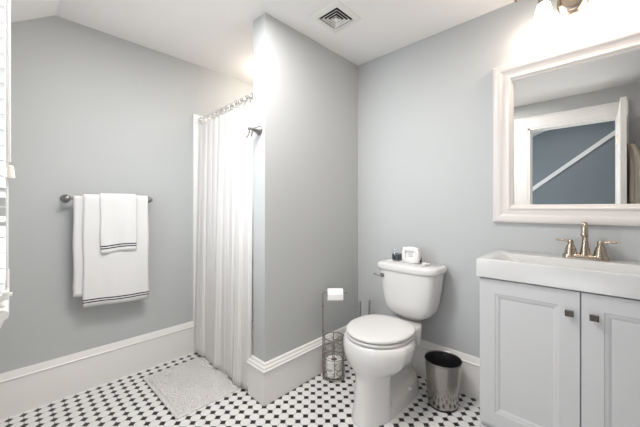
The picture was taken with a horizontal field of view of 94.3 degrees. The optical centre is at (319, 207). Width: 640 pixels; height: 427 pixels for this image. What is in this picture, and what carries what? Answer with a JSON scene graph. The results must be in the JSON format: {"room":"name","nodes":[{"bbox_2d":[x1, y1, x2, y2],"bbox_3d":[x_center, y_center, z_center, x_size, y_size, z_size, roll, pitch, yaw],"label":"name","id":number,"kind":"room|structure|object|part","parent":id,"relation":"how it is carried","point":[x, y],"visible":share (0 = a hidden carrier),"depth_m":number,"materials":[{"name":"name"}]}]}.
{"room":"bathroom","nodes":[
{"label":"bathroom","id":0,"kind":"room"},
{"bbox_2d":[0,15,252,373],"bbox_3d":[-1.073,-0.033,2.241,0.100,2.265,2.190,0,0,44],"label":"wall","id":1,"kind":"structure","parent":0,"point":[93,111],"depth_m":1.81,"materials":[{"name":"grey paint"}]},
{"bbox_2d":[0,321,193,419],"bbox_3d":[-1.334,0.982,1.881,0.020,0.236,1.068,0,0,44],"label":"baseboard","id":2,"kind":"structure","parent":1,"relation":"attached to","point":[24,389],"depth_m":1.80,"materials":[{"name":"white paint"}]},
{"bbox_2d":[60,194,152,202],"bbox_3d":[-1.310,-0.055,1.857,0.089,0.048,0.472,0,0,44],"label":"towel bar","id":3,"kind":"object","parent":1,"relation":"attached to","point":[65,198],"visible":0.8,"depth_m":1.71,"materials":[{"name":"grey metal"}]},
{"bbox_3d":[-1.456,-0.055,1.704,0.089,0.048,0.048,0,0,44],"label":"post","id":4,"kind":"part","parent":3,"relation":"part of","materials":[{"name":"grey metal"}]},
{"bbox_2d":[72,194,148,307],"bbox_3d":[-1.285,0.256,1.843,0.063,0.677,0.386,0,0,44],"label":"bath towel","id":5,"kind":"object","parent":3,"relation":"hanging from","point":[122,276],"visible":0.77,"depth_m":1.78,"materials":[{"name":"white fabric"}]},
{"bbox_2d":[98,193,136,253],"bbox_3d":[-1.267,0.091,1.862,0.079,0.364,0.195,0,0,44],"label":"hand towel","id":6,"kind":"object","parent":5,"relation":"on","point":[118,227],"visible":0.98,"depth_m":1.84,"materials":[{"name":"white fabric"}]},
{"bbox_2d":[0,352,480,426],"bbox_3d":[-0.035,1.130,1.246,2.975,0.060,2.190,0,0,44],"label":"floor","id":7,"kind":"structure","parent":0,"point":[127,401],"depth_m":1.61,"materials":[{"name":"tile"}]},
{"bbox_2d":[143,356,242,419],"bbox_3d":[-0.796,1.089,1.879,0.564,0.020,0.431,0,0,44],"label":"bath mat","id":8,"kind":"object","parent":7,"relation":"on","point":[187,387],"visible":0.89,"depth_m":1.81,"materials":[{"name":"white fabric"}]},
{"bbox_2d":[193,114,252,354],"bbox_3d":[-0.384,0.193,2.329,0.771,1.815,0.901,0,0,44],"label":"shower stall","id":9,"kind":"object","parent":7,"relation":"on","point":[196,124],"visible":0.16,"depth_m":2.27,"materials":[{"name":"white plastic"}]},
{"bbox_2d":[198,94,252,122],"bbox_3d":[-0.654,-0.675,2.033,0.752,0.036,0.036,0,0,44],"label":"shower curtain rod","id":10,"kind":"object","parent":9,"relation":"attached to","point":[249,97],"visible":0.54,"depth_m":2.01,"materials":[{"name":"silver metal"}]},
{"bbox_2d":[194,92,252,389],"bbox_3d":[-0.663,0.196,2.005,0.741,1.779,0.091,0,0,44],"label":"shower curtain","id":11,"kind":"object","parent":10,"relation":"hanging from","point":[223,313],"visible":0.97,"depth_m":1.95,"materials":[{"name":"fabric"}]},
{"bbox_2d":[322,291,346,381],"bbox_3d":[0.091,0.820,1.935,0.144,0.560,0.143,0,0,44],"label":"toilet paper stand","id":12,"kind":"object","parent":7,"relation":"on","point":[333,342],"visible":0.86,"depth_m":1.93,"materials":[{"name":"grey metal"}]},
{"bbox_2d":[323,332,343,341],"bbox_3d":[0.091,0.838,1.936,0.142,0.006,0.142,0,0,44],"label":"basket","id":13,"kind":"object","parent":12,"relation":"on","point":[328,332],"depth_m":1.95,"materials":[{"name":"grey metal"}]},
{"bbox_2d":[326,355,341,378],"bbox_3d":[0.091,1.034,1.936,0.106,0.101,0.106,0,0,44],"label":"toilet paper roll","id":14,"kind":"object","parent":12,"relation":"on","point":[329,365],"visible":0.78,"depth_m":1.89,"materials":[{"name":"white paper"}]},
{"bbox_2d":[323,371,344,381],"bbox_3d":[0.091,1.088,1.936,0.142,0.006,0.142,0,0,44],"label":"basket","id":15,"kind":"object","parent":12,"relation":"on","point":[334,380],"depth_m":1.89,"materials":[{"name":"grey metal"}]},
{"bbox_2d":[327,288,342,300],"bbox_3d":[0.099,0.565,1.935,0.101,0.080,0.081,0,0,0],"label":"toilet paper roll","id":16,"kind":"object","parent":12,"relation":"on","point":[333,294],"visible":0.98,"depth_m":1.90,"materials":[{"name":"white paper"}]},
{"bbox_2d":[359,301,360,316],"bbox_3d":[0.286,0.883,2.130,0.072,0.434,0.072,0,0,44],"label":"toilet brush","id":17,"kind":"object","parent":7,"relation":"on","point":[359,301],"visible":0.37,"depth_m":2.12,"materials":[{"name":"grey metal"}]},
{"bbox_2d":[368,300,370,314],"bbox_3d":[0.357,0.883,2.152,0.072,0.434,0.072,0,0,44],"label":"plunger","id":18,"kind":"object","parent":7,"relation":"on","point":[369,301],"visible":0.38,"depth_m":2.15,"materials":[{"name":"grey metal"}]},
{"bbox_2d":[343,258,446,426],"bbox_3d":[0.419,0.725,1.724,0.414,0.750,0.657,0,0,44],"label":"toilet","id":19,"kind":"object","parent":7,"relation":"on","point":[380,350],"visible":0.99,"depth_m":1.61,"materials":[{"name":"white ceramic"}]},
{"bbox_3d":[0.329,0.689,1.647,0.353,0.016,0.387,0,0,44],"label":"seat","id":20,"kind":"part","parent":19,"relation":"part of","materials":[{"name":"white plastic"}]},
{"bbox_3d":[0.329,0.664,1.647,0.353,0.024,0.387,0,0,44],"label":"seat lid","id":21,"kind":"part","parent":19,"relation":"part of","materials":[{"name":"white plastic"}]},
{"bbox_3d":[0.396,0.899,1.718,0.384,0.402,0.612,0,0,44],"label":"bowl","id":22,"kind":"part","parent":19,"relation":"part of","materials":[{"name":"white ceramic"}]},
{"bbox_2d":[387,259,429,265],"bbox_3d":[0.559,0.346,1.891,0.260,0.007,0.104,0,0,44],"label":"tray","id":23,"kind":"object","parent":19,"relation":"on","point":[390,260],"visible":0.76,"depth_m":1.85,"materials":[{"name":"white ceramic"}]},
{"bbox_2d":[392,253,401,259],"bbox_3d":[0.503,0.302,1.945,0.067,0.083,0.067,0,0,44],"label":"candle","id":24,"kind":"object","parent":23,"relation":"on","point":[395,256],"visible":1,"depth_m":1.92,"materials":[{"name":"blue glass"}]},
{"bbox_2d":[402,247,420,263],"bbox_3d":[0.571,0.295,1.864,0.109,0.100,0.038,0,0,41],"label":"block","id":25,"kind":"object","parent":23,"relation":"on","point":[409,254],"visible":1,"depth_m":1.85,"materials":[{"name":"white ceramic"}]},
{"bbox_3d":[0.569,0.545,1.876,0.380,0.306,0.208,0,0,44],"label":"tank","id":26,"kind":"part","parent":19,"relation":"part of","materials":[{"name":"white ceramic"}]},
{"bbox_3d":[0.568,0.372,1.875,0.406,0.044,0.224,0,0,44],"label":"tank lid","id":27,"kind":"part","parent":19,"relation":"part of","materials":[{"name":"white ceramic"}]},
{"bbox_2d":[424,350,461,412],"bbox_3d":[0.693,0.972,1.673,0.195,0.256,0.212,0,0,44],"label":"waste bin","id":28,"kind":"object","parent":7,"relation":"on","point":[443,368],"visible":1,"depth_m":1.60,"materials":[{"name":"silver metal"}]},
{"bbox_2d":[479,277,639,426],"bbox_3d":[1.110,0.707,1.250,0.708,0.786,0.398,0,0,44],"label":"vanity cabinet","id":29,"kind":"object","parent":7,"relation":"on","point":[550,356],"visible":0.91,"depth_m":1.18,"materials":[{"name":"grey paint"}]},
{"bbox_3d":[0.868,0.647,1.254,0.348,0.655,0.018,0,0,44],"label":"door","id":30,"kind":"part","parent":29,"relation":"part of","materials":[{"name":"grey paint"}]},
{"bbox_2d":[476,250,639,299],"bbox_3d":[1.113,0.272,1.254,0.724,0.083,0.386,0,0,44],"label":"sink","id":31,"kind":"object","parent":29,"relation":"in","point":[619,278],"visible":0.99,"depth_m":1.21,"materials":[{"name":"white ceramic"}]},
{"bbox_2d":[556,222,616,260],"bbox_3d":[1.177,0.145,1.319,0.206,0.168,0.103,0,0,44],"label":"faucet","id":32,"kind":"object","parent":31,"relation":"on","point":[600,253],"visible":1,"depth_m":1.32,"materials":[{"name":"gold metal"}]},
{"bbox_3d":[1.159,0.181,1.373,0.051,0.074,0.051,0,0,44],"label":"handle","id":33,"kind":"part","parent":32,"relation":"part of","materials":[{"name":"silver metal"}]},
{"bbox_3d":[1.175,0.139,1.318,0.042,0.154,0.099,0,0,44],"label":"spout","id":34,"kind":"part","parent":32,"relation":"part of","materials":[{"name":"silver metal"}]},
{"bbox_3d":[1.195,0.220,1.338,0.160,0.020,0.048,0,0,44],"label":"plate","id":35,"kind":"part","parent":32,"relation":"part of","materials":[{"name":"silver metal"}]},
{"bbox_3d":[1.231,0.181,1.304,0.051,0.074,0.051,0,0,44],"label":"handle","id":36,"kind":"part","parent":32,"relation":"part of","materials":[{"name":"silver metal"}]},
{"bbox_3d":[1.250,0.150,1.286,0.054,0.017,0.012,0,0,44],"label":"lever","id":37,"kind":"part","parent":32,"relation":"part of","materials":[{"name":"silver metal"}]},
{"bbox_3d":[0.956,0.403,1.139,0.026,0.023,0.026,0,0,44],"label":"knob","id":38,"kind":"part","parent":29,"relation":"part of","materials":[{"name":"silver metal"}]},
{"bbox_3d":[1.007,0.403,1.091,0.026,0.023,0.026,0,0,44],"label":"knob","id":39,"kind":"part","parent":29,"relation":"part of","materials":[{"name":"silver metal"}]},
{"bbox_3d":[1.123,0.647,1.010,0.352,0.655,0.018,0,0,44],"label":"door","id":40,"kind":"part","parent":29,"relation":"part of","materials":[{"name":"grey paint"}]},
{"bbox_2d":[11,0,514,83],"bbox_3d":[0.001,-1.040,1.211,2.875,0.250,2.190,0,0,44],"label":"ceiling","id":41,"kind":"structure","parent":0,"point":[215,35],"depth_m":1.76,"materials":[{"name":"white paint"}]},
{"bbox_2d":[311,0,360,32],"bbox_3d":[0.093,-1.098,1.723,0.204,0.013,0.216,0,0,44],"label":"ceiling vent","id":42,"kind":"object","parent":41,"relation":"in","point":[336,16],"visible":1,"depth_m":1.71,"materials":[{"name":"white paint"}]},
{"bbox_2d":[246,13,357,405],"bbox_3d":[-0.061,-0.003,2.023,0.178,2.205,0.905,0,0,44],"label":"wall","id":43,"kind":"structure","parent":0,"point":[305,93],"depth_m":1.86,"materials":[{"name":"grey paint"}]},
{"bbox_2d":[244,126,261,137],"bbox_3d":[-0.376,-0.433,1.683,0.084,0.077,0.082,0,0,44],"label":"robe hook","id":44,"kind":"object","parent":43,"relation":"attached to","point":[258,130],"visible":1,"depth_m":1.68,"materials":[{"name":"grey metal"}]},
{"bbox_2d":[358,0,639,357],"bbox_3d":[0.688,-0.033,2.000,2.775,2.265,0.100,0,0,44],"label":"wall","id":45,"kind":"structure","parent":0,"point":[425,106],"depth_m":1.82,"materials":[{"name":"grey paint"}]},
{"bbox_2d":[412,340,479,400],"bbox_3d":[0.649,0.982,1.955,0.949,0.236,0.020,0,0,44],"label":"baseboard","id":46,"kind":"structure","parent":45,"relation":"attached to","point":[470,370],"depth_m":1.76,"materials":[{"name":"white paint"}]},
{"bbox_2d":[514,0,614,27],"bbox_3d":[1.174,-0.988,1.383,0.452,0.177,0.118,0,0,44],"label":"vanity light","id":47,"kind":"object","parent":45,"relation":"attached to","point":[544,15],"visible":1,"depth_m":1.42,"materials":[{"name":"white glass"}]},
{"bbox_3d":[1.087,-0.948,1.444,0.086,0.095,0.086,0,0,44],"label":"lamp shade","id":48,"kind":"part","parent":47,"relation":"part of","materials":[{"name":"white glass"}]},
{"bbox_3d":[1.206,-0.998,1.416,0.120,0.132,0.026,0,0,44],"label":"plate","id":49,"kind":"part","parent":47,"relation":"part of","materials":[{"name":"silver metal"}]},
{"bbox_3d":[1.239,-0.948,1.299,0.086,0.095,0.086,0,0,44],"label":"lamp shade","id":50,"kind":"part","parent":47,"relation":"part of","materials":[{"name":"white glass"}]},
{"bbox_2d":[493,26,639,225],"bbox_3d":[1.239,-0.347,1.380,0.772,0.850,0.031,0,0,44],"label":"wall mirror","id":51,"kind":"object","parent":45,"relation":"attached to","point":[566,121],"visible":0.97,"depth_m":1.42,"materials":[{"name":"white paint"}]},
{"bbox_2d":[514,50,639,204],"bbox_3d":[1.247,-0.347,1.389,0.584,0.662,0.005,0,0,44],"label":"mirror glass","id":52,"kind":"object","parent":51,"relation":"attached to","point":[577,123],"depth_m":1.40,"materials":[{"name":"silver"}]},
{"bbox_3d":[-0.751,-0.002,0.499,2.775,2.205,0.120,0,0,44],"label":"wall","id":53,"kind":"structure","parent":0,"visible":0},
{"bbox_2d":[0,268,9,327],"bbox_3d":[-1.174,-0.260,0.972,0.800,1.230,0.218,0,0,44],"label":"window","id":54,"kind":"structure","parent":53,"relation":"in","point":[4,305],"depth_m":0.78,"materials":[{"name":"white paint"}]},
{"bbox_2d":[0,0,14,300],"bbox_3d":[-1.112,-0.324,1.028,0.732,1.142,0.074,0,0,44],"label":"window blind","id":55,"kind":"object","parent":53,"relation":"attached to","point":[6,171],"visible":1,"depth_m":0.82,"materials":[{"name":"painted wood"},{"name":"plastic"}]},
{"bbox_3d":[-1.118,0.239,1.023,0.730,0.016,0.050,0,0,44],"label":"rail","id":56,"kind":"part","parent":55,"relation":"part of","materials":[{"name":"white"}]},
{"bbox_3d":[-0.864,-0.324,0.808,0.010,1.087,0.031,0,0,44],"label":"pull cord","id":57,"kind":"part","parent":55,"relation":"part of","materials":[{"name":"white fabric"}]}
]}

